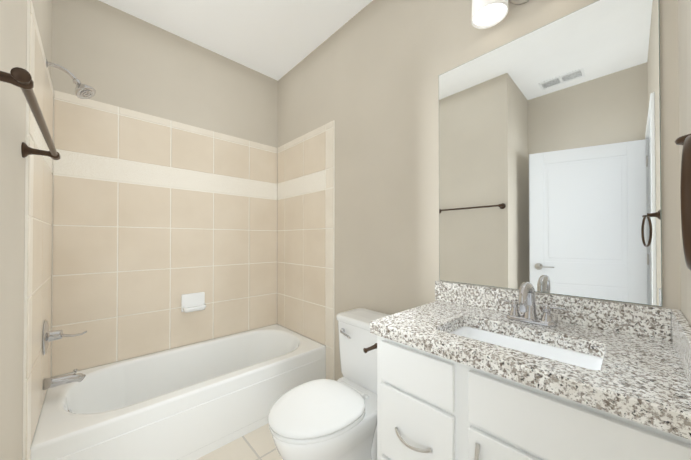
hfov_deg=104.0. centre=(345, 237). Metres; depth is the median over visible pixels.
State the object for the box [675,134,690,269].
towel ring
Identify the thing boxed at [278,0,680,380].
wall
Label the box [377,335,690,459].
vanity cabinet
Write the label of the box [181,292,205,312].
soap dish
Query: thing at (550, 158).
mirror
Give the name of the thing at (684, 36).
wall
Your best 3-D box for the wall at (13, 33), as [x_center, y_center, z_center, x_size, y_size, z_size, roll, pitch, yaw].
[-1.527,-0.182,0.755,0.832,2.770,1.600,0,-1,-43]
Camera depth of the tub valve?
1.36 m
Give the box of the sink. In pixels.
[450,326,602,369]
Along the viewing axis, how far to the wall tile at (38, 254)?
1.15 m
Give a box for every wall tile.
[22,0,52,459]
[51,90,276,376]
[277,120,334,379]
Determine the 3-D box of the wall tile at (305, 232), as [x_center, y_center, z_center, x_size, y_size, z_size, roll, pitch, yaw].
[-0.377,0.166,2.342,0.011,2.100,0.845,0,-1,-43]
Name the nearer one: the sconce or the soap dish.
the sconce
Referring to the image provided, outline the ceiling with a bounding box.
[99,0,372,80]
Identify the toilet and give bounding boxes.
[268,308,388,459]
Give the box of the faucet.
[498,282,567,326]
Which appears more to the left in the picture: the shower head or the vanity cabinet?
the shower head
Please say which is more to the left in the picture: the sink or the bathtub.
the bathtub
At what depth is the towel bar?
0.63 m
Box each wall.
[0,0,51,459]
[51,0,277,376]
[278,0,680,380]
[678,0,690,324]
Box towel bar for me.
[0,67,60,159]
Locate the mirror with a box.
[439,0,661,306]
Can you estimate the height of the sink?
0.160 m
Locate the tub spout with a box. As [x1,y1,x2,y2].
[43,369,85,389]
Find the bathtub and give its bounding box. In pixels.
[30,324,325,459]
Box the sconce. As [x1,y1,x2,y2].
[472,0,528,28]
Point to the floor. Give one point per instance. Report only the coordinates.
(258, 444)
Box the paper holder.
[363,343,376,352]
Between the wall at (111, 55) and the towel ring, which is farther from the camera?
the wall at (111, 55)
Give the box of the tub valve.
[42,320,86,354]
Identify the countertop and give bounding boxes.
[370,281,690,439]
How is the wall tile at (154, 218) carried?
attached to the wall at (111, 55)
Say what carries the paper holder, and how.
attached to the vanity cabinet
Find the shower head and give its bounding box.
[46,58,95,98]
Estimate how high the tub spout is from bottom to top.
0.074 m
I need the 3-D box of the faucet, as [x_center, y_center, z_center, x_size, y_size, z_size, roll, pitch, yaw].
[0.680,0.245,1.012,0.145,0.158,0.229,0,-1,-43]
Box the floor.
[196,424,282,459]
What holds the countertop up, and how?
on the vanity cabinet
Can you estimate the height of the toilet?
0.747 m
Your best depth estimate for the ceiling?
1.97 m

